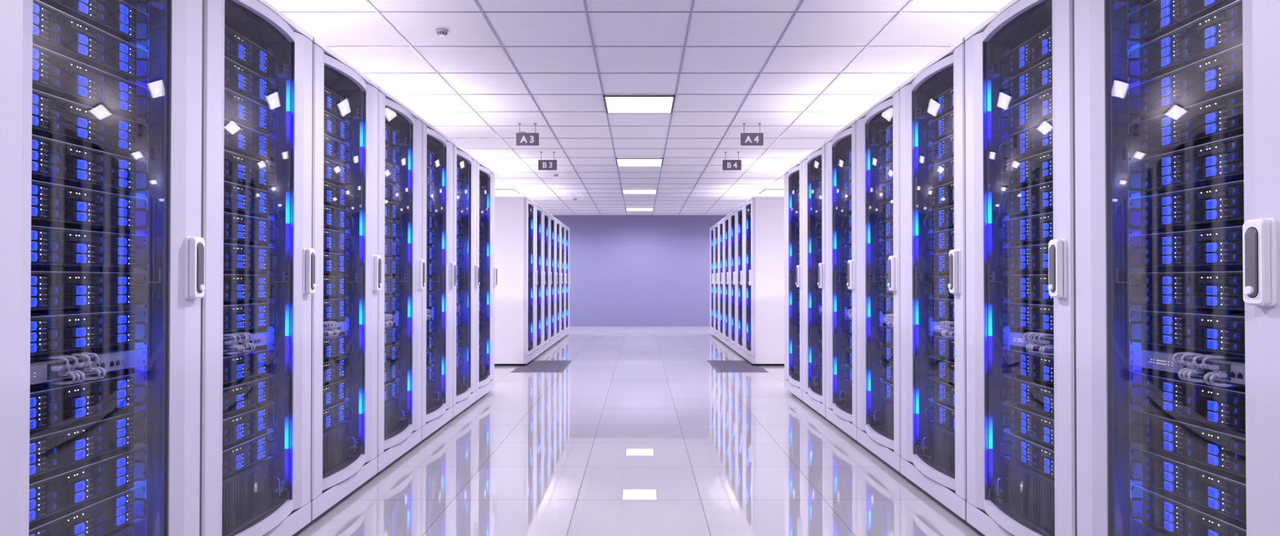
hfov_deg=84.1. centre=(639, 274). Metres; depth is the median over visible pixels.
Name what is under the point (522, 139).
hanging sign
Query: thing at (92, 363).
cable
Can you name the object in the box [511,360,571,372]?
floor vent
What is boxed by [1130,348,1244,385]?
switch
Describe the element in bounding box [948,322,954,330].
cable
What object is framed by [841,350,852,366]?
server
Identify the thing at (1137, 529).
unit
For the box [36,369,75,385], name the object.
cable
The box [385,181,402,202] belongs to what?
server
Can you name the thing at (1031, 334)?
cable
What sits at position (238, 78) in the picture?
server
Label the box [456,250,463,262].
server
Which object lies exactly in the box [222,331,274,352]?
switch
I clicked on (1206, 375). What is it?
cable
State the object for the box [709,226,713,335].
tall cabinet
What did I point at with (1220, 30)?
server
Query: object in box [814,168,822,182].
server
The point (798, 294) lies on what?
server
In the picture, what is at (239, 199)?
server
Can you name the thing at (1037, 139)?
server
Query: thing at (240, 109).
server
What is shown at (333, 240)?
server
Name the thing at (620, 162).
recessed light
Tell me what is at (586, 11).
ceiling grid
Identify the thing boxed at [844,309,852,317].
switch
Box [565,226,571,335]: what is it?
tall cabinet
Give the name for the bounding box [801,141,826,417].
tall cabinet
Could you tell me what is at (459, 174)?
server
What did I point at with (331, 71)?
tall cabinet
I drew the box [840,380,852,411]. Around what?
unit
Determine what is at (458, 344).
server
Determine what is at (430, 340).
server
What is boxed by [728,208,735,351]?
tall cabinet
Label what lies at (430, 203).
server
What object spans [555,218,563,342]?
tall cabinet
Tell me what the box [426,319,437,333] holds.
server
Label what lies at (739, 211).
tall cabinet
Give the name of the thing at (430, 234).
server
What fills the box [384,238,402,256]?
server
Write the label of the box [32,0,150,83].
server
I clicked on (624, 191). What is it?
recessed light
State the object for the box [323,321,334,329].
cable
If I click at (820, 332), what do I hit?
server
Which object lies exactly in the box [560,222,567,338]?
tall cabinet
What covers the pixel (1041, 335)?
cable
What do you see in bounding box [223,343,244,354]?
cable
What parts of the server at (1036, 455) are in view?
pull handle, trim, indicator panel, media panel, indicator panel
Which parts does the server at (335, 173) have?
indicator panel, pull handle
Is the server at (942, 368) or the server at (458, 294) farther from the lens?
the server at (458, 294)
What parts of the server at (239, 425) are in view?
media panel, indicator panel, trim, indicator panel, pull handle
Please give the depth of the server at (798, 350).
6.74 m
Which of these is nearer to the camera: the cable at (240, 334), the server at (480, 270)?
the cable at (240, 334)
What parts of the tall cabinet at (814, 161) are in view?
panel, lever, mounting rail, door handle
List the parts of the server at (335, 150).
indicator panel, pull handle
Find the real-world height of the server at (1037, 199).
0.098 m
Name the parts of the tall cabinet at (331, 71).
frame, panel, mounting rail, door handle, lever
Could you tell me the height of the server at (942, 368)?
0.098 m
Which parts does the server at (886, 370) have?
indicator panel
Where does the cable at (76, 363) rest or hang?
attached to the switch at (41, 371)
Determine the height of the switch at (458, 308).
0.052 m
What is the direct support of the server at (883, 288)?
in the tall cabinet at (885, 113)
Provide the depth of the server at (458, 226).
5.96 m
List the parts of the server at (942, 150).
pull handle, indicator panel, media panel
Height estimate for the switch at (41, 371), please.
0.052 m
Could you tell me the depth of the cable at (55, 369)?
1.84 m
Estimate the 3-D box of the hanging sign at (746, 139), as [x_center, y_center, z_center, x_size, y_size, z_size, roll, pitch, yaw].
[1.099,-1.379,6.962,0.222,0.217,0.028,0,-1,0]
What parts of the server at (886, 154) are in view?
indicator panel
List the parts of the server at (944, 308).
pull handle, indicator panel, media panel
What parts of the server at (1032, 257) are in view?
pull handle, trim, indicator panel, media panel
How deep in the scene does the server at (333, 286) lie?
3.57 m
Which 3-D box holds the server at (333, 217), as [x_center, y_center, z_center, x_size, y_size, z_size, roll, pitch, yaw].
[-1.817,-0.288,3.440,0.658,0.098,0.577,0,-1,0]
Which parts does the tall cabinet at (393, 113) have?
mounting rail, frame, panel, door handle, lever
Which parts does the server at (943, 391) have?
pull handle, indicator panel, media panel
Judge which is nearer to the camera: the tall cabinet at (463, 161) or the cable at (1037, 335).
the cable at (1037, 335)
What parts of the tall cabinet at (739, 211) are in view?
panel, door handle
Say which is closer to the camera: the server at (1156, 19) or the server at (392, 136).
the server at (1156, 19)
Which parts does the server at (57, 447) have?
indicator panel, media panel, trim, indicator panel, indicator panel, pull handle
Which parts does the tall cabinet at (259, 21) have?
frame, panel, mounting rail, door handle, lever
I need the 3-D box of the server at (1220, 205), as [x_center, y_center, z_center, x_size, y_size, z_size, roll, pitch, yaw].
[1.806,-0.188,1.907,0.658,0.098,0.577,0,-1,0]
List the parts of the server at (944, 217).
pull handle, indicator panel, media panel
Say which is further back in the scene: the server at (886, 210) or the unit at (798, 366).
the unit at (798, 366)
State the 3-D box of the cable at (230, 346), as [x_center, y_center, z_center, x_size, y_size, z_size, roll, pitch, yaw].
[-1.605,0.277,2.638,0.244,0.040,0.015,0,-1,5]
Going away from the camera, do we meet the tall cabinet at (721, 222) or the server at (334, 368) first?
the server at (334, 368)
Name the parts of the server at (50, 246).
indicator panel, media panel, trim, indicator panel, indicator panel, pull handle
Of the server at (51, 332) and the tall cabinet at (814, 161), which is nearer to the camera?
the server at (51, 332)
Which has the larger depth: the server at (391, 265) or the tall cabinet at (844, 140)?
the tall cabinet at (844, 140)
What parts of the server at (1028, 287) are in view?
pull handle, indicator panel, media panel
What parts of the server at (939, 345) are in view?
pull handle, indicator panel, media panel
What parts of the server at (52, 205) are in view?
indicator panel, media panel, trim, indicator panel, indicator panel, pull handle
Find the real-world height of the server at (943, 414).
0.098 m
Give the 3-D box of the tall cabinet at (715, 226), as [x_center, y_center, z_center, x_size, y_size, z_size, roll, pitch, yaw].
[1.952,0.117,13.059,1.190,2.118,0.764,0,-1,0]
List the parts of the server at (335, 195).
indicator panel, indicator panel, pull handle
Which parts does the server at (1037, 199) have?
pull handle, trim, indicator panel, media panel, indicator panel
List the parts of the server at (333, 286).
media panel, indicator panel, indicator panel, pull handle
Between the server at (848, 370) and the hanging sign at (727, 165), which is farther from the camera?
the hanging sign at (727, 165)
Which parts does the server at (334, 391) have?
indicator panel, pull handle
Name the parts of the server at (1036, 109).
pull handle, trim, indicator panel, media panel, indicator panel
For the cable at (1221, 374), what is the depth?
1.83 m
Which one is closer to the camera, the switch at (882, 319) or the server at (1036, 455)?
the server at (1036, 455)
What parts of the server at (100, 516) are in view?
indicator panel, media panel, indicator panel, indicator panel, pull handle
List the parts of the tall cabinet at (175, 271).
panel, mounting rail, door handle, lever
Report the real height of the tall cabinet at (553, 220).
2.118 m
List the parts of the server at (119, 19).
indicator panel, indicator panel, trim, pull handle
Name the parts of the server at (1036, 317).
pull handle, indicator panel, trim, media panel, indicator panel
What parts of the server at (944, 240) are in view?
pull handle, indicator panel, media panel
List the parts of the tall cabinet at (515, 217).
panel, frame, panel, door, door handle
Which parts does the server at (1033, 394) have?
pull handle, trim, indicator panel, media panel, indicator panel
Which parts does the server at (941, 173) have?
pull handle, indicator panel, media panel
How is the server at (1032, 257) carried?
in the tall cabinet at (1018, 21)
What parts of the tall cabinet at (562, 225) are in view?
panel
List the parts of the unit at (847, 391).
pull handle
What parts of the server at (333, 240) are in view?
media panel, indicator panel, indicator panel, pull handle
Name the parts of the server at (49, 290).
indicator panel, media panel, trim, indicator panel, indicator panel, pull handle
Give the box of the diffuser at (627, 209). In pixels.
[626,208,653,210]
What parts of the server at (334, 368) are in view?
media panel, indicator panel, pull handle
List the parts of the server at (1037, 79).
pull handle, trim, indicator panel, media panel, indicator panel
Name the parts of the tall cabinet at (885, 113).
panel, frame, mounting rail, lever, door handle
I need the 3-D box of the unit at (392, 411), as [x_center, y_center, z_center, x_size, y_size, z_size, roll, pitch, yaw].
[-1.804,0.869,4.196,0.644,0.197,0.577,0,-1,0]
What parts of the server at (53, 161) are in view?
indicator panel, media panel, trim, indicator panel, indicator panel, pull handle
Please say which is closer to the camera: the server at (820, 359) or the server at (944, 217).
the server at (944, 217)
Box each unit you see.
[102,519,145,535]
[222,457,280,535]
[322,421,355,475]
[384,397,404,436]
[426,380,438,411]
[456,368,464,393]
[479,358,484,379]
[794,358,799,379]
[814,368,822,392]
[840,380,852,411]
[874,397,893,436]
[922,421,955,475]
[996,457,1054,535]
[1130,519,1173,535]
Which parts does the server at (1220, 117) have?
pull handle, indicator panel, trim, media panel, indicator panel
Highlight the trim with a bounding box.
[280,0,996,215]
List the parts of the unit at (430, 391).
pull handle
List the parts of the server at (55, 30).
indicator panel, media panel, indicator panel, trim, indicator panel, pull handle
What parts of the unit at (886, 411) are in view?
pull handle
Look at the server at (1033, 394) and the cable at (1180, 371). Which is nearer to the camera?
the cable at (1180, 371)
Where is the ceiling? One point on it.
(331, 28)
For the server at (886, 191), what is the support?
in the tall cabinet at (885, 113)
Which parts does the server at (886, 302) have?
indicator panel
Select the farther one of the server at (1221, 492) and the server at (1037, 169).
the server at (1037, 169)
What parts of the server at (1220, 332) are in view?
pull handle, indicator panel, trim, media panel, indicator panel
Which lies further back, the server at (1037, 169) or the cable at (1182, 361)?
the server at (1037, 169)
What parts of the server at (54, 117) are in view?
indicator panel, media panel, trim, indicator panel, indicator panel, pull handle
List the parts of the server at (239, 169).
media panel, indicator panel, trim, indicator panel, pull handle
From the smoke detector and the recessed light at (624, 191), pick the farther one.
the recessed light at (624, 191)
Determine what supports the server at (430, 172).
in the tall cabinet at (433, 140)
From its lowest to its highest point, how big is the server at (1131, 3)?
0.098 m
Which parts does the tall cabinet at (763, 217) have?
door, panel, door handle, panel, frame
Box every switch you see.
[30,348,146,385]
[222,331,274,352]
[323,320,349,335]
[384,314,399,324]
[426,309,434,317]
[456,306,460,312]
[818,306,822,312]
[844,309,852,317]
[879,314,893,324]
[928,320,954,335]
[1003,331,1053,352]
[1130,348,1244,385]
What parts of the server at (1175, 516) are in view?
pull handle, indicator panel, media panel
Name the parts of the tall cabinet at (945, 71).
mounting rail, panel, frame, lever, door handle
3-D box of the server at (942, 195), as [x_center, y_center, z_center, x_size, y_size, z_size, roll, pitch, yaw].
[1.806,-0.403,3.441,0.658,0.098,0.577,0,-1,0]
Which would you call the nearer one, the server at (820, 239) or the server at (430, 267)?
the server at (430, 267)
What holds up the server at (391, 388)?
in the tall cabinet at (393, 113)
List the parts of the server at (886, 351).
indicator panel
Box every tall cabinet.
[0,0,204,535]
[201,0,315,535]
[311,37,382,520]
[377,85,426,472]
[421,118,457,440]
[452,141,479,417]
[475,159,497,400]
[494,196,538,365]
[535,204,546,357]
[543,208,552,351]
[550,213,558,346]
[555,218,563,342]
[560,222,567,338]
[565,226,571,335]
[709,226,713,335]
[713,222,718,338]
[718,218,723,342]
[723,213,728,346]
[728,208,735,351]
[735,204,743,357]
[742,196,784,365]
[783,159,802,400]
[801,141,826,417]
[825,118,857,440]
[856,85,900,472]
[899,37,966,520]
[964,0,1075,535]
[1072,0,1279,535]
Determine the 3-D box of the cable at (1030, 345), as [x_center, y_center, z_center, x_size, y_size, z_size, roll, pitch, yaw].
[1.594,0.278,2.684,0.244,0.040,0.015,0,-1,4]
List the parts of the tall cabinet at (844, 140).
panel, frame, mounting rail, lever, door handle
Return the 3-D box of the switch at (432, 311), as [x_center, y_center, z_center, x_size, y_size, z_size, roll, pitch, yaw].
[-1.675,0.278,4.967,0.304,0.052,0.577,0,-1,0]
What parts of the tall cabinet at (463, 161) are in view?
mounting rail, panel, door handle, lever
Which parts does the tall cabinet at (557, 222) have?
panel, door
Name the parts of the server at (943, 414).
pull handle, trim, indicator panel, media panel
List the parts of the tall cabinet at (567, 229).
panel, door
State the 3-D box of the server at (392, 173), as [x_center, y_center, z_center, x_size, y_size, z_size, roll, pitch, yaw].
[-1.817,-0.625,4.209,0.658,0.098,0.577,0,-1,0]
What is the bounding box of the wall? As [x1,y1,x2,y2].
[552,215,726,326]
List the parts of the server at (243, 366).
media panel, indicator panel, trim, indicator panel, pull handle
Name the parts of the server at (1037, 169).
pull handle, trim, indicator panel, media panel, indicator panel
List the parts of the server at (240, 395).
media panel, indicator panel, trim, indicator panel, pull handle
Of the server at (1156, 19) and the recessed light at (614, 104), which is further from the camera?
the recessed light at (614, 104)
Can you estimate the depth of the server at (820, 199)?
5.97 m
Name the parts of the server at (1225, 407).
pull handle, indicator panel, trim, media panel, indicator panel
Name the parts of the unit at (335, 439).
pull handle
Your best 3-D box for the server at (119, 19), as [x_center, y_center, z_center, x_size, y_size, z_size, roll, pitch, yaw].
[-1.817,-0.759,1.912,0.658,0.098,0.577,0,-1,0]
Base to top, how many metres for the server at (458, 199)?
0.098 m
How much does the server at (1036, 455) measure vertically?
0.098 m
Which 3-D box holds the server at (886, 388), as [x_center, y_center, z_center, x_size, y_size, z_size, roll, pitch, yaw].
[1.806,0.710,4.197,0.658,0.098,0.577,0,-1,0]
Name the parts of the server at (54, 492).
indicator panel, media panel, trim, indicator panel, indicator panel, pull handle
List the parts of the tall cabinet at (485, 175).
mounting rail, panel, door handle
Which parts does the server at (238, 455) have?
media panel, indicator panel, trim, indicator panel, pull handle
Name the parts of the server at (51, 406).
indicator panel, media panel, trim, indicator panel, indicator panel, pull handle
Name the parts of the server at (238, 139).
media panel, indicator panel, trim, indicator panel, pull handle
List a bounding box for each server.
[28,446,147,524]
[28,483,147,535]
[29,372,148,432]
[29,408,147,478]
[30,271,148,311]
[30,310,148,355]
[31,43,150,119]
[31,88,150,157]
[31,134,149,194]
[31,180,149,231]
[31,225,149,267]
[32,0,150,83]
[38,0,150,46]
[121,0,150,9]
[222,274,277,301]
[222,302,277,332]
[222,348,277,384]
[222,376,277,416]
[222,403,277,447]
[222,431,276,479]
[223,118,278,161]
[223,149,278,189]
[223,180,278,216]
[223,212,278,244]
[223,243,277,271]
[224,25,279,79]
[224,56,278,106]
[224,87,278,134]
[322,400,352,431]
[323,181,353,208]
[323,204,353,230]
[323,228,353,251]
[323,252,353,273]
[323,275,353,296]
[323,297,352,319]
[323,334,352,359]
[323,356,352,383]
[323,377,352,407]
[324,86,353,121]
[324,110,353,142]
[324,133,353,164]
[324,157,353,186]
[384,200,402,220]
[384,219,402,238]
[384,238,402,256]
[384,257,402,275]
[384,276,402,293]
[384,295,402,312]
[384,325,402,344]
[384,343,402,364]
[384,361,402,382]
[384,379,402,401]
[385,124,403,148]
[385,143,403,166]
[385,162,402,184]
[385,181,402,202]
[426,150,437,168]
[426,165,437,182]
[426,182,437,198]
[426,197,437,213]
[426,213,437,229]
[426,230,437,244]
[426,245,437,260]
[426,262,437,275]
[426,277,437,291]
[426,293,437,307]
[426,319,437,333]
[426,334,437,350]
[426,350,437,366]
[426,365,437,382]
[456,182,463,195]
[456,195,463,208]
[456,209,463,222]
[456,222,463,235]
[456,236,463,249]
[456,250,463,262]
[456,264,463,276]
[456,278,463,289]
[456,291,463,303]
[456,314,463,326]
[456,328,463,340]
[456,341,462,354]
[456,355,462,368]
[457,168,463,182]
[479,182,483,193]
[479,194,483,205]
[479,206,483,217]
[479,218,483,229]
[479,230,483,240]
[479,242,483,253]
[479,254,483,265]
[479,266,483,276]
[479,278,483,288]
[479,290,483,301]
[479,310,483,320]
[479,322,483,333]
[479,334,483,345]
[479,346,483,356]
[795,290,799,301]
[795,310,799,320]
[795,322,799,333]
[795,334,799,345]
[795,346,799,357]
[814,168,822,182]
[815,182,822,195]
[815,195,822,208]
[815,209,822,222]
[815,223,822,235]
[815,236,822,249]
[815,250,822,262]
[815,291,822,303]
[815,314,822,326]
[815,328,822,340]
[815,341,822,354]
[815,355,822,368]
[840,150,851,168]
[840,165,851,182]
[840,182,851,198]
[840,197,851,213]
[840,213,851,229]
[840,230,851,244]
[840,245,851,260]
[840,262,847,275]
[840,277,852,291]
[840,293,852,307]
[840,319,852,333]
[840,334,852,350]
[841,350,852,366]
[841,365,852,382]
[875,124,893,148]
[875,142,893,166]
[875,162,893,184]
[875,181,893,202]
[875,200,893,220]
[875,219,893,238]
[875,239,893,256]
[875,258,888,275]
[875,277,893,293]
[875,295,893,312]
[875,325,893,344]
[875,343,893,364]
[875,361,893,382]
[875,379,893,402]
[924,86,953,121]
[924,110,953,142]
[924,133,953,164]
[924,157,953,186]
[924,181,954,208]
[924,204,954,230]
[924,228,954,251]
[924,253,948,273]
[924,275,954,296]
[924,297,954,319]
[924,334,954,359]
[924,356,954,383]
[924,377,954,407]
[924,400,955,431]
[998,25,1052,79]
[998,56,1052,106]
[998,87,1052,134]
[999,118,1053,161]
[999,149,1053,189]
[999,180,1053,216]
[999,212,1053,244]
[999,244,1048,271]
[999,274,1053,301]
[1000,302,1053,332]
[1000,348,1053,384]
[1000,376,1053,416]
[1000,403,1054,447]
[1000,431,1054,479]
[1125,0,1154,9]
[1125,0,1236,46]
[1125,0,1242,83]
[1126,43,1243,119]
[1126,88,1243,157]
[1126,134,1244,194]
[1127,179,1244,231]
[1127,226,1242,267]
[1127,271,1244,310]
[1127,310,1244,355]
[1128,372,1245,432]
[1128,408,1245,478]
[1128,446,1246,524]
[1128,483,1246,535]
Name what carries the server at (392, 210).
in the tall cabinet at (393, 113)
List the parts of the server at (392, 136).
indicator panel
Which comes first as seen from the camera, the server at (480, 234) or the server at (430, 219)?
the server at (430, 219)
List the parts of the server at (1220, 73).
pull handle, indicator panel, trim, media panel, indicator panel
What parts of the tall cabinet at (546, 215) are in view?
panel, door, door handle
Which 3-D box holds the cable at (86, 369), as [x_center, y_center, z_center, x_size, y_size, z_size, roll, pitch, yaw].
[-1.605,0.271,1.960,0.244,0.040,0.015,0,-1,5]
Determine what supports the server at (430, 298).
in the tall cabinet at (433, 140)
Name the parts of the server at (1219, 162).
pull handle, indicator panel, trim, media panel, indicator panel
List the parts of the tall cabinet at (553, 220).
panel, door, door handle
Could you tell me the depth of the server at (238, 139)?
2.77 m
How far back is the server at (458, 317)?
5.97 m
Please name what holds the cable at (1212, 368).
attached to the switch at (1159, 360)
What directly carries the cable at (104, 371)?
attached to the switch at (41, 371)
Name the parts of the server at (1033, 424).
pull handle, trim, indicator panel, media panel, indicator panel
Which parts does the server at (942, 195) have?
pull handle, indicator panel, media panel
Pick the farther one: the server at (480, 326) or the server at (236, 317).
the server at (480, 326)
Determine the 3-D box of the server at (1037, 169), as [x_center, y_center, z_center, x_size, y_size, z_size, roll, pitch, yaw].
[1.806,-0.409,2.675,0.658,0.098,0.577,0,-1,0]
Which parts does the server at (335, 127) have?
media panel, indicator panel, indicator panel, pull handle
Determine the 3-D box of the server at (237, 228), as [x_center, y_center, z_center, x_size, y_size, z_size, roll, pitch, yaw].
[-1.817,-0.181,2.673,0.658,0.098,0.577,0,-1,0]
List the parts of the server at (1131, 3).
pull handle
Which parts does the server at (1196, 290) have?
pull handle, indicator panel, trim, media panel, indicator panel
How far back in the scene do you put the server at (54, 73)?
1.96 m
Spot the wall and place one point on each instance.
(625, 270)
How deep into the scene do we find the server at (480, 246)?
6.75 m
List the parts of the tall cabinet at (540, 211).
panel, door handle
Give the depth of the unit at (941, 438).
3.55 m
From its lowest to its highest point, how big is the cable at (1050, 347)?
0.040 m
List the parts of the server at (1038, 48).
pull handle, trim, indicator panel, media panel, indicator panel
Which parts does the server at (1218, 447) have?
pull handle, indicator panel, trim, media panel, indicator panel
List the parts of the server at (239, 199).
media panel, indicator panel, trim, indicator panel, pull handle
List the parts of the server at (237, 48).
media panel, indicator panel, trim, indicator panel, pull handle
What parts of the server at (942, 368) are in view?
pull handle, indicator panel, media panel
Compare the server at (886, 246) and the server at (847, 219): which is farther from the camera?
the server at (847, 219)
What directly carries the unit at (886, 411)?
in the tall cabinet at (885, 113)
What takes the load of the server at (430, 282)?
in the tall cabinet at (433, 140)
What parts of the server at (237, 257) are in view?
media panel, indicator panel, trim, indicator panel, pull handle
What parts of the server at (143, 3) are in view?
pull handle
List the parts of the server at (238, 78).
media panel, indicator panel, trim, indicator panel, pull handle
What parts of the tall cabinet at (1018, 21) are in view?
mounting rail, panel, frame, lever, door handle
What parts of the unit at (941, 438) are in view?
pull handle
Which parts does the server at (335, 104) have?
media panel, indicator panel, pull handle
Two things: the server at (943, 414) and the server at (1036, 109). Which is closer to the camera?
the server at (1036, 109)
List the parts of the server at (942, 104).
pull handle, indicator panel, media panel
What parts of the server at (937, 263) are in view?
pull handle, indicator panel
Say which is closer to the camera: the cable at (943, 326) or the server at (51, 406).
the server at (51, 406)
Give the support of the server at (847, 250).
in the tall cabinet at (844, 140)
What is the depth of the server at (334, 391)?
3.57 m
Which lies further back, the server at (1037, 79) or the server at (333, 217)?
the server at (333, 217)
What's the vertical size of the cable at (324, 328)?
0.039 m
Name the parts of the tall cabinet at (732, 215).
panel, door handle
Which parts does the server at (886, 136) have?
indicator panel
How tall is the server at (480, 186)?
0.098 m
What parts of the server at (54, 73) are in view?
indicator panel, media panel, trim, indicator panel, indicator panel, pull handle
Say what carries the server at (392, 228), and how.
in the tall cabinet at (393, 113)
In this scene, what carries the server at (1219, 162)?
in the tall cabinet at (1101, 122)
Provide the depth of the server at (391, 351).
4.37 m
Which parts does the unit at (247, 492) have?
pull handle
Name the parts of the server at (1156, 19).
pull handle, trim, indicator panel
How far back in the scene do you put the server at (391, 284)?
4.37 m
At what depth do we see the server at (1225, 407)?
1.95 m
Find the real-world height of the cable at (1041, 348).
0.040 m
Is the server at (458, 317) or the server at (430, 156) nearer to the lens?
the server at (430, 156)
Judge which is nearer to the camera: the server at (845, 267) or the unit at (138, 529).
the unit at (138, 529)
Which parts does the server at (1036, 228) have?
pull handle, trim, indicator panel, media panel, indicator panel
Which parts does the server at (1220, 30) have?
pull handle, indicator panel, trim, media panel, indicator panel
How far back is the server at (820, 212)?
5.97 m
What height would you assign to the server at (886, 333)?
0.098 m
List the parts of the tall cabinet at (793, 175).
panel, lever, door handle, mounting rail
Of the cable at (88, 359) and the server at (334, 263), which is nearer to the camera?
the cable at (88, 359)
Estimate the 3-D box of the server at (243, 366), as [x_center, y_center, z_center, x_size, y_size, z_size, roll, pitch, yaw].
[-1.817,0.353,2.668,0.658,0.098,0.577,0,-1,0]
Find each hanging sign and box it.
[515,123,538,145]
[537,151,556,170]
[722,151,741,170]
[740,123,763,145]
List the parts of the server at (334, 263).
media panel, indicator panel, indicator panel, pull handle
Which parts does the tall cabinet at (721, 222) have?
panel, door handle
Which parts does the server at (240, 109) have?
media panel, indicator panel, trim, indicator panel, pull handle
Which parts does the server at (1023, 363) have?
pull handle, trim, indicator panel, media panel, indicator panel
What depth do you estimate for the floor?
4.12 m
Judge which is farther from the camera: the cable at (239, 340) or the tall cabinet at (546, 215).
the tall cabinet at (546, 215)
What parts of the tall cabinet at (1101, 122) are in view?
mounting rail, panel, lever, door handle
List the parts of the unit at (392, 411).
pull handle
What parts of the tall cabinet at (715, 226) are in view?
panel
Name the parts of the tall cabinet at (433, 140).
mounting rail, frame, panel, door handle, lever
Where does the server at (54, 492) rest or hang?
in the tall cabinet at (175, 271)
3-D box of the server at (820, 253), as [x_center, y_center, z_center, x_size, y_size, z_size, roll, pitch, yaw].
[1.806,-0.154,5.737,0.658,0.098,0.577,0,-1,0]
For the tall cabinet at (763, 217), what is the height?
2.118 m
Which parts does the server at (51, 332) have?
indicator panel, media panel, trim, indicator panel, indicator panel, pull handle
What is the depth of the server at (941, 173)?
3.57 m
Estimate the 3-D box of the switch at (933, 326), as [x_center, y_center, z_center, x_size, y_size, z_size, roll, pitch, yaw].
[1.664,0.265,3.435,0.304,0.052,0.577,0,-1,0]
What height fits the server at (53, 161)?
0.098 m
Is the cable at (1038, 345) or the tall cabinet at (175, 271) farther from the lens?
the cable at (1038, 345)
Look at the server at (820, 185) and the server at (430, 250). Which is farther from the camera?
the server at (820, 185)
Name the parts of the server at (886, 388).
indicator panel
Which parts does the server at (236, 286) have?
media panel, indicator panel, trim, indicator panel, pull handle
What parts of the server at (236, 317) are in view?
media panel, indicator panel, trim, indicator panel, pull handle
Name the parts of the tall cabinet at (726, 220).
panel, door handle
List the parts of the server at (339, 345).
indicator panel, pull handle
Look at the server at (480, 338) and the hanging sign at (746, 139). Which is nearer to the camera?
the server at (480, 338)
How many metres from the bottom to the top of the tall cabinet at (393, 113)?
2.118 m
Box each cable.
[30,355,78,370]
[30,356,69,372]
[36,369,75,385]
[37,354,90,368]
[50,352,99,367]
[51,369,79,384]
[56,368,84,383]
[66,366,101,380]
[80,365,106,379]
[222,332,252,342]
[222,333,240,344]
[222,334,236,345]
[222,344,239,355]
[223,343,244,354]
[226,333,247,343]
[227,343,242,354]
[228,342,253,352]
[244,342,255,351]
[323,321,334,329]
[323,322,328,329]
[323,328,337,337]
[323,329,329,338]
[942,321,952,329]
[943,329,954,337]
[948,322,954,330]
[1022,332,1053,342]
[1026,333,1049,342]
[1026,342,1046,352]
[1027,342,1048,353]
[1030,342,1053,354]
[1032,333,1053,344]
[1037,334,1053,344]
[1038,344,1053,355]
[1041,345,1053,355]
[1172,352,1225,366]
[1177,366,1209,381]
[1179,353,1238,367]
[1182,367,1214,382]
[1186,368,1229,382]
[1191,355,1244,369]
[1201,355,1244,371]
[1203,370,1238,386]
[1208,371,1245,387]
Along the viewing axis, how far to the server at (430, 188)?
5.17 m
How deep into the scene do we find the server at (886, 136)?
4.38 m
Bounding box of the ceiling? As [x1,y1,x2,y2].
[265,0,1011,215]
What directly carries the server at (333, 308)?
in the tall cabinet at (331, 71)
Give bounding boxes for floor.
[292,326,985,535]
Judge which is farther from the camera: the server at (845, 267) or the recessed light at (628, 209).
the recessed light at (628, 209)
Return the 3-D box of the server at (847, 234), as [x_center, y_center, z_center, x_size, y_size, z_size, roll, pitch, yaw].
[1.806,-0.275,4.972,0.658,0.098,0.577,0,-1,0]
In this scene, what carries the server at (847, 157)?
in the tall cabinet at (844, 140)
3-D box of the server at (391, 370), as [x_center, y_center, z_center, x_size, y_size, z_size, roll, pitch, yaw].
[-1.817,0.595,4.198,0.658,0.098,0.577,0,-1,0]
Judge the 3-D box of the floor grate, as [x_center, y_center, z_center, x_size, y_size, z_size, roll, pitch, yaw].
[1.194,1.137,8.842,0.596,0.004,1.196,0,-1,0]
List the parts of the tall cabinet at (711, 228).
panel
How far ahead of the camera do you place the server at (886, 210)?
4.38 m
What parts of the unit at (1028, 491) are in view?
pull handle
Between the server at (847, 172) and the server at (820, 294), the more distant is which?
the server at (820, 294)
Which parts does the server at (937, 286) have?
pull handle, indicator panel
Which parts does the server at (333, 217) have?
media panel, indicator panel, indicator panel, pull handle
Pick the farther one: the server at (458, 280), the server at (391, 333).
the server at (458, 280)
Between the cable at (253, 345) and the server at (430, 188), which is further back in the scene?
the server at (430, 188)
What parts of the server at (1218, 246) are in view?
pull handle, indicator panel, trim, media panel, indicator panel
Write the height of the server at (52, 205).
0.098 m
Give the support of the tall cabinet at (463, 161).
on the floor
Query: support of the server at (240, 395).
in the tall cabinet at (259, 21)
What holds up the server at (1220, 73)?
in the tall cabinet at (1101, 122)
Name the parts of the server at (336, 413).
media panel, indicator panel, trim, indicator panel, pull handle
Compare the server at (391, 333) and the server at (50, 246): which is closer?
the server at (50, 246)
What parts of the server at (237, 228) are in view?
media panel, indicator panel, trim, indicator panel, pull handle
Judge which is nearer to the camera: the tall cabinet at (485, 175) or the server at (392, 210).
the server at (392, 210)
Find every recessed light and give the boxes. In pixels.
[494,189,519,194]
[603,94,675,113]
[615,157,663,166]
[622,189,657,194]
[625,207,653,211]
[759,189,784,194]
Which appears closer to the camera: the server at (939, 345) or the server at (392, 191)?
the server at (939, 345)
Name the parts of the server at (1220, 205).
pull handle, indicator panel, trim, media panel, indicator panel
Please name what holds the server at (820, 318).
in the tall cabinet at (814, 161)
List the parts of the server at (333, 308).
media panel, indicator panel, pull handle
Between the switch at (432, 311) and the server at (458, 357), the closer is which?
the switch at (432, 311)
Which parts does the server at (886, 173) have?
indicator panel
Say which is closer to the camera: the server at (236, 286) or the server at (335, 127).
the server at (236, 286)
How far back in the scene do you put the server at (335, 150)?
3.58 m
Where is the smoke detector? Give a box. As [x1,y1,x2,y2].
[435,27,448,36]
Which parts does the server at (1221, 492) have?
pull handle, indicator panel, trim, media panel, indicator panel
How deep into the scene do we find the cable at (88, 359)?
1.92 m
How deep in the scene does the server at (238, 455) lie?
2.76 m
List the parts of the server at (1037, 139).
pull handle, trim, indicator panel, media panel, indicator panel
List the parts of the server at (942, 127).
pull handle, indicator panel, media panel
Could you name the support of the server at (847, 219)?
in the tall cabinet at (844, 140)
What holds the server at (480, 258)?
in the tall cabinet at (485, 175)
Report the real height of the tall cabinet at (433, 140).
2.118 m
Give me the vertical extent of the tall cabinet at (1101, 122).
2.118 m
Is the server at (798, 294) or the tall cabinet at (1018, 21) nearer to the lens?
the tall cabinet at (1018, 21)
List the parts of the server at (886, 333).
indicator panel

